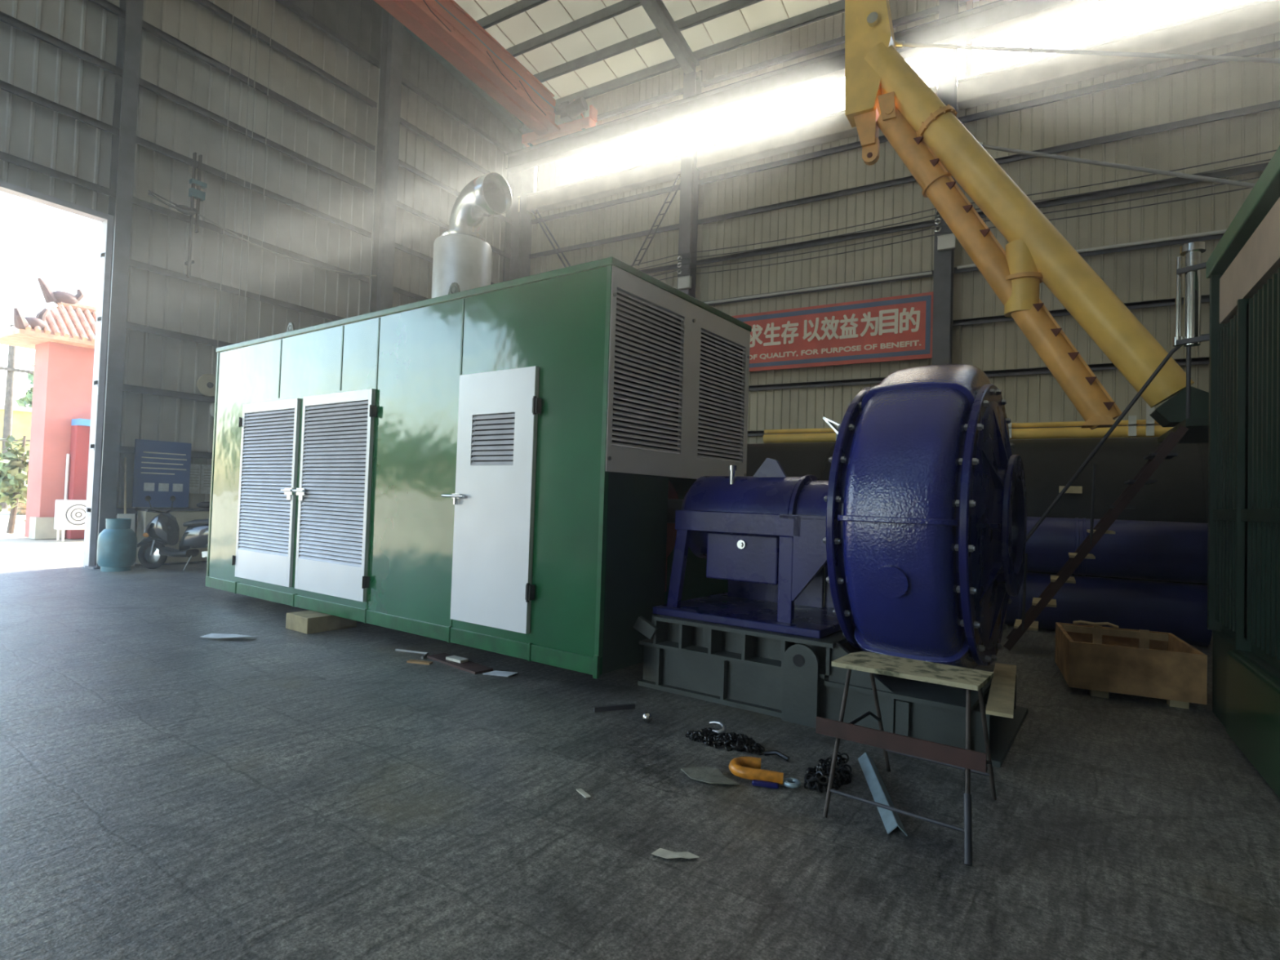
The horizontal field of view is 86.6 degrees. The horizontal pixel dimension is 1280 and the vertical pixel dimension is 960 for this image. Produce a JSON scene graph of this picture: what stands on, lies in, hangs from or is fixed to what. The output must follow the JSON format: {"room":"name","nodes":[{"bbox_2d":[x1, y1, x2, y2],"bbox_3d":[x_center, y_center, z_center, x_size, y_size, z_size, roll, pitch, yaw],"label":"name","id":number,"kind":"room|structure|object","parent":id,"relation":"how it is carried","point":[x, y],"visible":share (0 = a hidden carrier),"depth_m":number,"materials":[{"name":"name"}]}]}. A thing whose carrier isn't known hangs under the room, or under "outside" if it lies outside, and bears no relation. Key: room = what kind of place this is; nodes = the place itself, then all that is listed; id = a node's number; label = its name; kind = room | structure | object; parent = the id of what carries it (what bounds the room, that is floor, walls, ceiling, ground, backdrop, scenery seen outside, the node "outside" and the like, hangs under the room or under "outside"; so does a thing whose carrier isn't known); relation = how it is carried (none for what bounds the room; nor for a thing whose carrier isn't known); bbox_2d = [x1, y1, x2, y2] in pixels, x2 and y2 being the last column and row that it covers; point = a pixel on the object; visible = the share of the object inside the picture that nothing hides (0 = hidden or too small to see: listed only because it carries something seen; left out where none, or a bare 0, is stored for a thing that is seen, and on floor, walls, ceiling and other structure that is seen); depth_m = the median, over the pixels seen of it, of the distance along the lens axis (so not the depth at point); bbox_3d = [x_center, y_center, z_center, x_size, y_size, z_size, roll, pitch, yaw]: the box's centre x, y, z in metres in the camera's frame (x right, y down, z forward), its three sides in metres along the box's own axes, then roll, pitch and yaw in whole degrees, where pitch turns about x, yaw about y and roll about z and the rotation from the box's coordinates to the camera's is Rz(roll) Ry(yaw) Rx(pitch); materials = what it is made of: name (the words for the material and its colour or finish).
{"room":"factory workshop","nodes":[
{"label":"factory workshop","id":0,"kind":"room"},
{"bbox_2d":[215,0,234,377],"bbox_3d":[-8.179,-6.215,13.415,0.036,8.450,0.048,1,-2,31],"label":"rope","id":1,"kind":"object","parent":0,"point":[233,0],"visible":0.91,"depth_m":13.40,"materials":[{"name":"fabric"}]},
{"bbox_2d":[236,0,253,343],"bbox_3d":[-7.993,-6.201,13.724,0.036,8.450,0.048,1,-2,31],"label":"rope","id":2,"kind":"object","parent":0,"point":[252,0],"visible":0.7,"depth_m":13.72,"materials":[{"name":"fabric"}]},
{"bbox_2d":[242,0,259,342],"bbox_3d":[-7.931,-6.196,13.826,0.036,8.450,0.048,1,-2,31],"label":"rope","id":3,"kind":"object","parent":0,"point":[259,0],"visible":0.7,"depth_m":13.82,"materials":[{"name":"grey metal"}]},
{"bbox_2d":[0,0,513,564],"bbox_3d":[-10.330,-6.194,10.604,0.200,15.314,25.000,1,-2,31],"label":"wall","id":4,"kind":"structure","parent":0,"point":[58,68],"depth_m":13.92,"materials":[{"name":"metal"}]},
{"bbox_2d":[0,180,113,567],"bbox_3d":[-11.964,-1.767,8.003,0.240,6.220,9.400,1,-2,31],"label":"door frame","id":5,"kind":"structure","parent":4,"relation":"in","point":[107,220],"depth_m":11.92,"materials":[{"name":"paint"}]},
{"bbox_2d":[131,439,191,507],"bbox_3d":[-9.012,-0.109,12.778,0.166,1.240,0.930,1,-2,31],"label":"notice board","id":6,"kind":"object","parent":4,"relation":"attached to","point":[162,468],"visible":1,"depth_m":12.71,"materials":[{"name":"blue"}]},
{"bbox_2d":[174,152,207,277],"bbox_3d":[-8.638,-5.066,12.972,0.280,2.400,0.510,1,-2,31],"label":"mast","id":7,"kind":"object","parent":4,"relation":"attached to","point":[194,193],"visible":0.91,"depth_m":12.98,"materials":[{"name":"metal"}]},
{"bbox_2d":[147,190,196,213],"bbox_3d":[-8.660,-5.119,12.586,0.044,0.181,0.809,1,-2,31],"label":"cable","id":8,"kind":"object","parent":7,"relation":"attached to","point":[189,211],"visible":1,"depth_m":12.54,"materials":[{"name":"metal"}]},
{"bbox_2d":[198,213,376,276],"bbox_3d":[-7.402,-4.868,14.678,0.032,0.309,4.007,1,-2,31],"label":"cable","id":9,"kind":"object","parent":7,"relation":"attached to","point":[199,215],"visible":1,"depth_m":14.30,"materials":[{"name":"grey rubber"}]},
{"bbox_2d":[189,463,200,493],"bbox_3d":[-8.829,-0.027,13.359,0.018,0.580,0.320,1,-2,31],"label":"notice sheet","id":10,"kind":"object","parent":4,"relation":"attached to","point":[195,469],"visible":0.64,"depth_m":13.41,"materials":[{"name":"white paper"}]},
{"bbox_2d":[200,464,211,493],"bbox_3d":[-8.639,-0.012,13.675,0.018,0.580,0.380,1,-2,31],"label":"notice sheet","id":11,"kind":"object","parent":4,"relation":"attached to","point":[206,471],"visible":0.63,"depth_m":13.59,"materials":[{"name":"white paper"}]},
{"bbox_2d":[196,373,216,396],"bbox_3d":[-8.513,-1.876,13.442,0.090,0.450,0.450,1,-2,31],"label":"wall fan","id":12,"kind":"object","parent":4,"relation":"attached to","point":[206,383],"visible":0.87,"depth_m":13.40,"materials":[{"name":"beige paint"}]},
{"bbox_2d":[209,402,214,417],"bbox_3d":[-8.559,-1.421,13.659,0.120,0.320,0.180,1,-2,31],"label":"wall lamp","id":13,"kind":"object","parent":4,"relation":"attached to","point":[212,405],"visible":0.44,"depth_m":13.59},
{"bbox_2d":[257,0,273,338],"bbox_3d":[-7.787,-6.185,14.066,0.036,8.450,0.048,1,-2,31],"label":"rope","id":14,"kind":"object","parent":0,"point":[272,0],"visible":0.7,"depth_m":14.06,"materials":[{"name":"grey metal"}]},
{"bbox_2d":[404,0,844,135],"bbox_3d":[1.987,-12.374,3.474,28.900,2.804,25.400,1,-2,31],"label":"ceiling","id":15,"kind":"structure","parent":0,"point":[588,49],"depth_m":17.52,"materials":[{"name":"beige"}]},
{"bbox_2d":[0,562,1279,959],"bbox_3d":[1.541,1.696,3.081,28.700,0.120,25.200,1,-2,31],"label":"floor","id":16,"kind":"structure","parent":0,"point":[168,791],"depth_m":3.22,"materials":[{"name":"concrete"}]},
{"bbox_2d":[84,0,143,568],"bbox_3d":[-9.231,-4.960,12.069,0.340,13.000,0.340,1,-2,31],"label":"steel column","id":17,"kind":"structure","parent":16,"relation":"on","point":[129,28],"depth_m":11.97,"materials":[{"name":"metal"}]},
{"bbox_2d":[96,518,137,571],"bbox_3d":[-8.915,1.102,11.581,0.540,0.880,0.540,1,-2,31],"label":"gas cylinder","id":18,"kind":"object","parent":16,"relation":"on","point":[117,544],"visible":1,"depth_m":11.41,"materials":[{"name":"teal paint"}]},
{"bbox_2d":[117,457,134,566],"bbox_3d":[-9.169,0.560,12.064,0.408,1.935,0.260,1,-2,31],"label":"shovel","id":19,"kind":"object","parent":16,"relation":"on","point":[125,515],"visible":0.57,"depth_m":12.08,"materials":[{"name":"metal"}]},
{"bbox_2d":[134,508,209,565],"bbox_3d":[-8.521,1.079,13.173,0.370,1.040,2.110,1,-2,31],"label":"workbench","id":20,"kind":"object","parent":16,"relation":"on","point":[182,515],"visible":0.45,"depth_m":12.70,"materials":[{"name":"grey metal"}]},
{"bbox_2d":[195,501,209,508],"bbox_3d":[-8.433,0.492,13.294,0.260,0.140,0.480,1,-2,31],"label":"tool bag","id":21,"kind":"object","parent":20,"relation":"on","point":[202,504],"visible":0.63,"depth_m":13.14,"materials":[{"name":"fabric"}]},
{"bbox_2d":[137,495,208,570],"bbox_3d":[-7.865,0.940,11.964,1.920,1.290,0.753,2,-2,0],"label":"motor scooter","id":22,"kind":"object","parent":16,"relation":"on","point":[163,529],"visible":0.7,"depth_m":11.83,"materials":[{"name":"grey metal"}]},
{"bbox_2d":[144,495,152,510],"bbox_3d":[-8.457,0.400,11.675,0.047,0.263,0.148,2,-2,11],"label":"mirror","id":23,"kind":"object","parent":22,"relation":"on","point":[148,498],"depth_m":11.67,"materials":[{"name":"black mirror"}]},
{"bbox_2d":[169,495,175,509],"bbox_3d":[-8.458,0.416,12.280,0.047,0.263,0.148,2,-2,-11],"label":"mirror","id":24,"kind":"object","parent":22,"relation":"on","point":[172,498],"depth_m":12.26,"materials":[{"name":"black mirror"}]},
{"bbox_2d":[200,633,256,638],"bbox_3d":[-4.047,1.535,6.688,0.528,0.022,0.166,2,-2,-12],"label":"paper scrap","id":25,"kind":"object","parent":16,"relation":"on","point":[211,635],"visible":1,"depth_m":6.67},
{"bbox_2d":[285,609,356,634],"bbox_3d":[-3.442,1.515,7.348,0.440,0.165,0.560,1,-2,36],"label":"block","id":26,"kind":"object","parent":16,"relation":"on","point":[309,621],"visible":0.75,"depth_m":7.16,"materials":[{"name":"wood"}]},
{"bbox_2d":[369,8,404,312],"bbox_3d":[-6.319,-5.040,16.663,0.400,13.600,0.340,1,-2,31],"label":"steel column","id":27,"kind":"structure","parent":16,"relation":"on","point":[393,31],"depth_m":16.70,"materials":[{"name":"metal"}]},
{"bbox_2d":[395,648,429,658],"bbox_3d":[-2.118,1.597,6.247,0.412,0.024,0.164,1,-2,20],"label":"rod","id":28,"kind":"object","parent":16,"relation":"on","point":[425,654],"visible":1,"depth_m":6.30,"materials":[{"name":"grey metal"}]},
{"bbox_2d":[406,659,432,664],"bbox_3d":[-1.935,1.599,5.967,0.220,0.015,0.060,1,-2,14],"label":"timber offcut","id":29,"kind":"object","parent":16,"relation":"on","point":[415,661],"visible":1,"depth_m":5.95,"materials":[{"name":"brown wood"}]},
{"bbox_2d":[426,653,493,674],"bbox_3d":[-1.591,1.607,5.966,0.760,0.020,0.180,0,-2,43],"label":"timber offcut","id":30,"kind":"object","parent":16,"relation":"on","point":[471,667],"visible":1,"depth_m":5.87,"materials":[{"name":"wood"}]},
{"bbox_2d":[445,655,468,662],"bbox_3d":[-1.619,1.586,6.012,0.200,0.022,0.090,1,-2,37],"label":"timber offcut","id":31,"kind":"object","parent":30,"relation":"on","point":[453,658],"visible":1,"depth_m":5.99,"materials":[{"name":"wood"}]},
{"bbox_2d":[482,670,517,676],"bbox_3d":[-1.164,1.611,5.661,0.254,0.011,0.132,1,-2,17],"label":"paper scrap","id":32,"kind":"object","parent":16,"relation":"on","point":[504,673],"visible":1,"depth_m":5.65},
{"bbox_2d":[502,124,533,281],"bbox_3d":[-3.832,-4.447,20.744,0.600,12.800,0.550,1,-2,31],"label":"steel column","id":33,"kind":"structure","parent":16,"relation":"on","point":[517,235],"depth_m":20.82,"materials":[{"name":"metal"}]},
{"bbox_2d":[659,187,1251,280],"bbox_3d":[4.105,-5.187,15.683,18.101,0.123,0.022,1,-2,31],"label":"wire","id":34,"kind":"object","parent":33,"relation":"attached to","point":[1244,188],"visible":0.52,"depth_m":14.34,"materials":[{"name":"metal"}]},
{"bbox_2d":[576,788,591,798],"bbox_3d":[-0.286,1.580,3.428,0.028,0.008,0.110,3,-2,-33],"label":"paper scrap","id":35,"kind":"object","parent":16,"relation":"on","point":[580,791],"visible":1,"depth_m":3.42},
{"bbox_2d":[593,702,635,711],"bbox_3d":[-0.181,1.615,4.821,0.302,0.030,0.030,2,-2,-20],"label":"steel offcut","id":36,"kind":"object","parent":16,"relation":"on","point":[624,706],"visible":1,"depth_m":4.81,"materials":[{"name":"metal"}]},
{"bbox_2d":[642,711,652,722],"bbox_3d":[0.051,1.597,4.568,0.068,0.068,0.068,1,-2,31],"label":"ball","id":37,"kind":"object","parent":16,"relation":"on","point":[646,717],"visible":1,"depth_m":4.54,"materials":[{"name":"silver metal"}]},
{"bbox_2d":[651,848,698,858],"bbox_3d":[0.148,1.574,2.855,0.200,0.010,0.075,2,-2,11],"label":"paper scrap","id":38,"kind":"object","parent":16,"relation":"on","point":[661,852],"visible":1,"depth_m":2.85,"materials":[{"name":"paper"}]},
{"bbox_2d":[677,62,702,297],"bbox_3d":[1.200,-4.420,17.759,0.340,12.900,0.400,1,-2,31],"label":"steel column","id":39,"kind":"structure","parent":16,"relation":"on","point":[689,184],"depth_m":17.73,"materials":[{"name":"metal"}]},
{"bbox_2d":[676,255,682,275],"bbox_3d":[1.028,-5.580,17.639,0.150,0.500,0.055,1,-2,31],"label":"insulator stack","id":40,"kind":"object","parent":39,"relation":"attached to","point":[679,257],"visible":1,"depth_m":17.63,"materials":[{"name":"ceramic"}]},
{"bbox_2d":[630,149,1277,266],"bbox_3d":[4.123,-5.747,15.699,18.101,0.123,0.022,1,-2,31],"label":"wire","id":41,"kind":"object","parent":40,"relation":"attached to","point":[1277,149],"visible":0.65,"depth_m":14.04,"materials":[{"name":"metal"}]},
{"bbox_2d":[638,159,1271,269],"bbox_3d":[4.119,-5.607,15.695,18.101,0.123,0.022,1,-2,31],"label":"wire","id":42,"kind":"object","parent":40,"relation":"attached to","point":[1268,159],"visible":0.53,"depth_m":14.38,"materials":[{"name":"metal"}]},
{"bbox_2d":[644,168,1265,273],"bbox_3d":[4.114,-5.467,15.691,18.101,0.123,0.022,1,-2,31],"label":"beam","id":43,"kind":"structure","parent":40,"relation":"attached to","point":[1263,168],"depth_m":14.41,"materials":[{"name":"metal"}]},
{"bbox_2d":[651,176,1260,276],"bbox_3d":[4.110,-5.337,15.688,18.101,0.123,0.022,1,-2,31],"label":"wire","id":44,"kind":"object","parent":40,"relation":"attached to","point":[1260,176],"visible":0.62,"depth_m":14.39,"materials":[{"name":"metal"}]},
{"bbox_2d":[677,275,692,289],"bbox_3d":[1.147,-5.080,17.500,0.360,0.300,0.130,1,-2,31],"label":"junction box","id":45,"kind":"object","parent":39,"relation":"attached to","point":[683,282],"visible":1,"depth_m":17.45,"materials":[{"name":"plastic"}]},
{"bbox_2d":[505,0,1108,173],"bbox_3d":[8.040,-9.322,13.489,28.000,0.830,0.430,1,-2,31],"label":"window","id":46,"kind":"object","parent":39,"relation":"attached to","point":[1000,15],"visible":0.96,"depth_m":16.20,"materials":[{"name":"glass"}]},
{"bbox_2d":[373,0,597,147],"bbox_3d":[-7.677,-10.833,9.481,2.400,0.950,23.430,1,-2,28],"label":"crane","id":47,"kind":"object","parent":46,"relation":"on","point":[448,29],"visible":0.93,"depth_m":17.00,"materials":[{"name":"red metal"}]},
{"bbox_2d":[680,766,739,785],"bbox_3d":[0.369,1.600,3.673,0.200,0.015,0.303,3,-2,-27],"label":"flake","id":48,"kind":"object","parent":16,"relation":"on","point":[704,774],"visible":1,"depth_m":3.67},
{"bbox_2d":[684,727,764,754],"bbox_3d":[0.525,1.602,4.206,0.526,0.097,0.211,1,-2,29],"label":"heap","id":49,"kind":"object","parent":16,"relation":"on","point":[740,742],"visible":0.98,"depth_m":4.14,"materials":[{"name":"metal"}]},
{"bbox_2d":[709,720,726,733],"bbox_3d":[0.483,1.516,4.195,0.088,0.049,0.177,2,-2,-1],"label":"hook","id":50,"kind":"object","parent":49,"relation":"on","point":[722,724],"visible":1,"depth_m":4.14,"materials":[{"name":"metal"}]},
{"bbox_2d":[728,756,800,788],"bbox_3d":[0.677,1.585,3.687,0.388,0.077,0.232,1,-2,15],"label":"shackle","id":51,"kind":"object","parent":16,"relation":"on","point":[745,767],"visible":1,"depth_m":3.61,"materials":[{"name":"orange paint"}]},
{"bbox_2d":[764,750,790,761],"bbox_3d":[0.806,1.617,4.001,0.158,0.044,0.048,1,-2,31],"label":"steel offcut","id":52,"kind":"object","parent":16,"relation":"on","point":[779,753],"visible":1,"depth_m":4.00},
{"bbox_2d":[823,566,825,592],"bbox_3d":[3.265,1.720,11.652,0.300,0.420,0.250,1,-2,31],"label":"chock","id":53,"kind":"object","parent":16,"relation":"on","point":[824,566],"visible":0.02,"depth_m":11.58,"materials":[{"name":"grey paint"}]},
{"bbox_2d":[804,751,852,792],"bbox_3d":[1.036,1.605,3.742,0.247,0.098,0.481,1,-2,31],"label":"heap","id":54,"kind":"object","parent":16,"relation":"on","point":[817,777],"visible":0.9,"depth_m":3.68,"materials":[{"name":"metal"}]},
{"bbox_2d":[633,614,1027,768],"bbox_3d":[1.421,1.405,5.252,2.618,0.575,1.469,1,-2,36],"label":"base","id":55,"kind":"object","parent":16,"relation":"on","point":[790,677],"visible":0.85,"depth_m":4.70,"materials":[{"name":"grey paint"}]},
{"bbox_2d":[653,364,1026,669],"bbox_3d":[1.512,0.200,5.279,2.515,2.294,2.166,1,-2,36],"label":"pump","id":56,"kind":"object","parent":55,"relation":"on","point":[917,526],"visible":0.99,"depth_m":4.29,"materials":[{"name":"blue metal"}]},
{"bbox_2d":[894,699,911,736],"bbox_3d":[1.671,1.515,4.318,0.080,0.220,0.045,1,-2,36],"label":"grille","id":57,"kind":"object","parent":55,"relation":"attached to","point":[902,708],"depth_m":4.30,"materials":[{"name":"metal"}]},
{"bbox_2d":[985,662,1016,718],"bbox_3d":[2.416,1.375,4.520,0.140,0.022,1.420,1,-2,30],"label":"wooden board","id":58,"kind":"object","parent":55,"relation":"on","point":[1001,699],"visible":1,"depth_m":4.34,"materials":[{"name":"wood"}]},
{"bbox_2d":[857,752,907,835],"bbox_3d":[1.256,1.617,3.560,0.088,0.046,0.920,2,-2,10],"label":"iron","id":59,"kind":"object","parent":16,"relation":"on","point":[891,819],"visible":1,"depth_m":3.49,"materials":[{"name":"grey metal"}]},
{"bbox_2d":[815,651,996,865],"bbox_3d":[1.347,1.304,3.417,0.780,0.686,0.844,1,-2,36],"label":"stand","id":60,"kind":"object","parent":16,"relation":"on","point":[970,761],"visible":1,"depth_m":3.33,"materials":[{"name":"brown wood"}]},
{"bbox_2d":[932,0,958,364],"bbox_3d":[6.508,-4.342,14.557,0.340,12.900,0.400,1,-2,31],"label":"steel column","id":61,"kind":"structure","parent":16,"relation":"on","point":[943,287],"depth_m":14.42,"materials":[{"name":"metal"}]},
{"bbox_2d":[933,209,941,233],"bbox_3d":[6.337,-5.501,14.437,0.150,0.500,0.055,1,-2,31],"label":"insulator stack","id":62,"kind":"object","parent":61,"relation":"attached to","point":[937,230],"visible":0.87,"depth_m":14.43,"materials":[{"name":"ceramic"}]},
{"bbox_2d":[937,233,955,251],"bbox_3d":[6.456,-5.001,14.298,0.360,0.300,0.130,1,-2,31],"label":"junction box","id":63,"kind":"object","parent":61,"relation":"attached to","point":[947,242],"visible":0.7,"depth_m":14.25,"materials":[{"name":"metal"}]},
{"bbox_2d":[746,437,1208,585],"bbox_3d":[5.228,0.658,11.879,13.700,2.696,2.718,1,-2,31],"label":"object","id":64,"kind":"object","parent":16,"relation":"on","point":[1180,493],"visible":0.09,"depth_m":9.83,"materials":[{"name":"metal"}]},
{"bbox_2d":[763,402,1173,443],"bbox_3d":[5.348,-1.006,11.892,6.650,0.628,0.210,1,-2,31],"label":"pipe","id":65,"kind":"object","parent":64,"relation":"on","point":[1149,429],"visible":0.49,"depth_m":10.92,"materials":[{"name":"metal"}]},
{"bbox_2d":[764,419,1159,433],"bbox_3d":[5.327,-0.925,11.907,6.600,0.080,0.080,1,-2,31],"label":"pipe","id":66,"kind":"object","parent":65,"relation":"on","point":[1139,422],"visible":0.47,"depth_m":11.21,"materials":[{"name":"metal"}]},
{"bbox_2d":[1003,346,1188,650],"bbox_3d":[4.727,0.238,7.161,1.579,3.203,0.589,1,-2,31],"label":"stairs","id":67,"kind":"structure","parent":16,"relation":"on","point":[1162,453],"depth_m":6.95,"materials":[{"name":"metal"}]},
{"bbox_2d":[1004,572,1212,646],"bbox_3d":[5.086,1.552,8.781,3.480,0.720,0.720,1,-2,31],"label":"pipe","id":68,"kind":"object","parent":16,"relation":"on","point":[1180,610],"visible":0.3,"depth_m":8.05,"materials":[{"name":"metal"}]},
{"bbox_2d":[1025,516,1208,583],"bbox_3d":[5.126,0.830,8.790,3.520,0.720,0.720,1,-2,31],"label":"pipe","id":69,"kind":"object","parent":68,"relation":"on","point":[1169,551],"visible":0.56,"depth_m":8.06,"materials":[{"name":"metal"}]},
{"bbox_2d":[1054,622,1207,708],"bbox_3d":[4.188,1.576,5.894,0.900,0.445,1.060,1,-2,26],"label":"wooden crate","id":70,"kind":"object","parent":16,"relation":"on","point":[1101,660],"visible":1,"depth_m":5.49,"materials":[{"name":"brown wood"}]},
{"bbox_2d":[1072,620,1119,628],"bbox_3d":[4.284,1.351,6.384,0.359,0.058,0.103,1,-2,31],"label":"strap","id":71,"kind":"object","parent":70,"relation":"on","point":[1076,621],"visible":1,"depth_m":6.34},
{"bbox_2d":[1157,333,1208,444],"bbox_3d":[7.599,0.286,6.275,4.300,3.260,2.000,1,-2,31],"label":"deck","id":72,"kind":"object","parent":16,"relation":"on","point":[1198,428],"visible":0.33,"depth_m":6.59,"materials":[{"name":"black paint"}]},
{"bbox_2d":[844,0,1208,430],"bbox_3d":[4.484,-3.500,7.979,4.150,5.877,0.520,1,-2,31],"label":"crane boom","id":73,"kind":"object","parent":72,"relation":"on","point":[883,92],"visible":0.98,"depth_m":7.92,"materials":[{"name":"yellow paint"}]},
{"bbox_2d":[894,40,1279,63],"bbox_3d":[6.066,-4.650,7.454,6.643,2.512,0.090,1,-2,31],"label":"rod","id":74,"kind":"object","parent":73,"relation":"attached to","point":[899,44],"visible":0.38,"depth_m":7.91,"materials":[{"name":"grey metal"}]},
{"bbox_2d":[978,142,1255,188],"bbox_3d":[6.433,-3.115,7.161,5.675,2.371,0.090,1,-2,31],"label":"rod","id":75,"kind":"object","parent":73,"relation":"attached to","point":[987,147],"visible":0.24,"depth_m":7.73,"materials":[{"name":"grey metal"}]},
{"bbox_2d":[1173,146,1279,798],"bbox_3d":[4.270,-0.167,2.801,2.665,3.760,5.285,1,-2,31],"label":"container","id":76,"kind":"object","parent":16,"relation":"on","point":[1242,270],"visible":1,"depth_m":4.48,"materials":[{"name":"metal"}]},
{"bbox_3d":[-4.189,1.574,10.320,0.440,0.165,0.560,1,-2,36],"label":"block","id":77,"kind":"object","parent":16,"relation":"on","visible":0},
{"bbox_2d":[204,172,751,679],"bbox_3d":[-2.260,-1.002,7.983,6.770,5.005,2.439,1,-2,36],"label":"enclosure","id":78,"kind":"object","parent":77,"relation":"on","point":[507,468],"visible":1,"depth_m":6.16,"materials":[{"name":"green paint"}]},
{"bbox_2d":[522,0,1279,444],"bbox_3d":[8.147,-4.509,13.881,28.500,13.300,0.200,1,-2,31],"label":"wall","id":79,"kind":"structure","parent":0,"point":[1171,114],"depth_m":14.64,"materials":[{"name":"metal"}]},
{"bbox_2d":[533,166,537,192],"bbox_3d":[-3.233,-9.498,21.089,0.160,1.550,0.060,1,-2,31],"label":"window","id":80,"kind":"structure","parent":79,"relation":"in","point":[537,166],"depth_m":21.08,"materials":[{"name":"paint"}]},
{"bbox_2d":[531,209,570,267],"bbox_3d":[-2.579,-7.074,20.230,1.951,2.529,0.030,1,-2,31],"label":"brace","id":81,"kind":"object","parent":79,"relation":"attached to","point":[532,211],"visible":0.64,"depth_m":20.26,"materials":[{"name":"paint"}]},
{"bbox_2d":[568,132,653,182],"bbox_3d":[-0.275,-9.454,19.304,4.250,1.550,0.060,1,-2,31],"label":"window","id":82,"kind":"structure","parent":79,"relation":"in","point":[651,134],"depth_m":19.64,"materials":[{"name":"glass"}]},
{"bbox_2d":[631,173,680,266],"bbox_3d":[0.508,-7.028,18.368,1.646,2.316,0.030,1,-2,31],"label":"ladder","id":83,"kind":"object","parent":79,"relation":"attached to","point":[678,175],"visible":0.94,"depth_m":18.37,"materials":[{"name":"metal"}]},
{"bbox_2d":[750,86,813,134],"bbox_3d":[4.199,-9.387,16.606,6.200,1.550,0.060,1,-2,31],"label":"window","id":84,"kind":"structure","parent":79,"relation":"in","point":[811,87],"depth_m":16.60,"materials":[{"name":"glass"}]},
{"bbox_2d":[703,271,932,304],"bbox_3d":[3.921,-4.546,16.265,5.700,0.070,0.070,1,-2,31],"label":"beam","id":85,"kind":"structure","parent":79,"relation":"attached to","point":[926,273],"depth_m":15.99,"materials":[{"name":"metal"}]},
{"bbox_2d":[731,291,933,371],"bbox_3d":[3.853,-3.365,16.162,5.840,1.430,0.232,1,-2,31],"label":"banner","id":86,"kind":"object","parent":79,"relation":"attached to","point":[894,328],"visible":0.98,"depth_m":15.54,"materials":[{"name":"fabric"}]},
{"bbox_2d":[517,0,1279,214],"bbox_3d":[8.318,-8.274,13.780,28.000,0.490,0.420,1,-2,31],"label":"window","id":87,"kind":"structure","parent":79,"relation":"attached to","point":[1255,19],"depth_m":14.11,"materials":[{"name":"glass"}]},
{"bbox_2d":[964,0,973,77],"bbox_3d":[7.074,-9.412,14.595,0.120,1.750,0.100,1,-2,31],"label":"window post","id":88,"kind":"object","parent":87,"relation":"on","point":[968,68],"visible":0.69,"depth_m":14.55,"materials":[{"name":"metal"}]},
{"bbox_2d":[956,0,1226,89],"bbox_3d":[9.508,-9.308,13.404,6.200,1.550,0.060,1,-2,31],"label":"window frame","id":89,"kind":"structure","parent":79,"relation":"in","point":[1223,2],"depth_m":13.39,"materials":[{"name":"paint"}]},
{"bbox_2d":[956,229,1226,269],"bbox_3d":[9.210,-4.507,13.078,5.650,0.070,0.070,1,-2,31],"label":"beam","id":90,"kind":"structure","parent":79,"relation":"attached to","point":[1218,232],"depth_m":12.85,"materials":[{"name":"metal"}]},
{"label":"outside","id":91,"kind":"structure","parent":0,"visible":0},
{"bbox_2d":[0,506,84,570],"bbox_3d":[-12.019,1.726,18.843,220.000,0.120,160.000,1,-2,31],"label":"ground","id":92,"kind":"structure","parent":91,"point":[17,552],"depth_m":14.63,"materials":[{"name":"concrete"}]},
{"bbox_2d":[0,435,29,533],"bbox_3d":[-17.298,0.118,18.790,1.438,2.731,1.494,3,-2,-32],"label":"shrub","id":93,"kind":"object","parent":92,"relation":"on","point":[14,465],"visible":0.84,"depth_m":18.69,"materials":[{"name":"green plant"}]},
{"bbox_2d":[0,404,31,506],"bbox_3d":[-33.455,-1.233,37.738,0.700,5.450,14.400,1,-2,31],"label":"building","id":94,"kind":"structure","parent":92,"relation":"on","point":[21,416],"depth_m":36.91,"materials":[{"name":"beige paint"}]},
{"bbox_2d":[0,324,33,508],"bbox_3d":[-31.749,-3.200,34.351,0.470,9.300,1.703,1,-2,31],"label":"utility pole","id":95,"kind":"object","parent":92,"relation":"on","point":[8,409],"visible":0.65,"depth_m":34.16,"materials":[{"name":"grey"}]},
{"bbox_2d":[7,500,26,514],"bbox_3d":[-26.346,0.997,30.313,1.600,1.030,2.400,1,-2,31],"label":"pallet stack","id":96,"kind":"object","parent":92,"relation":"on","point":[22,511],"visible":0.09,"depth_m":29.04,"materials":[{"name":"brown wood"}]},
{"bbox_2d":[14,358,35,407],"bbox_3d":[-41.481,-3.663,47.972,4.607,10.382,5.526,1,-2,18],"label":"tree","id":97,"kind":"object","parent":92,"relation":"on","point":[28,399],"visible":0.02,"depth_m":46.21,"materials":[{"name":"green plant"}]},
{"bbox_2d":[0,277,96,539],"bbox_3d":[-13.883,-1.759,20.362,2.650,6.771,8.303,1,-2,31],"label":"building","id":98,"kind":"structure","parent":92,"relation":"on","point":[62,336],"depth_m":17.63,"materials":[{"name":"pink paint"}]},
{"bbox_2d":[53,499,86,541],"bbox_3d":[-14.227,1.020,17.198,0.400,1.020,0.850,1,-2,31],"label":"air conditioner","id":99,"kind":"object","parent":92,"relation":"on","point":[69,514],"visible":0.77,"depth_m":16.91,"materials":[{"name":"metal"}]},
{"bbox_2d":[66,504,85,524],"bbox_3d":[-14.093,0.870,17.048,0.021,0.524,0.524,1,-2,31],"label":"fan grille","id":100,"kind":"object","parent":99,"relation":"attached to","point":[75,513],"depth_m":17.00,"materials":[{"name":"metal"}]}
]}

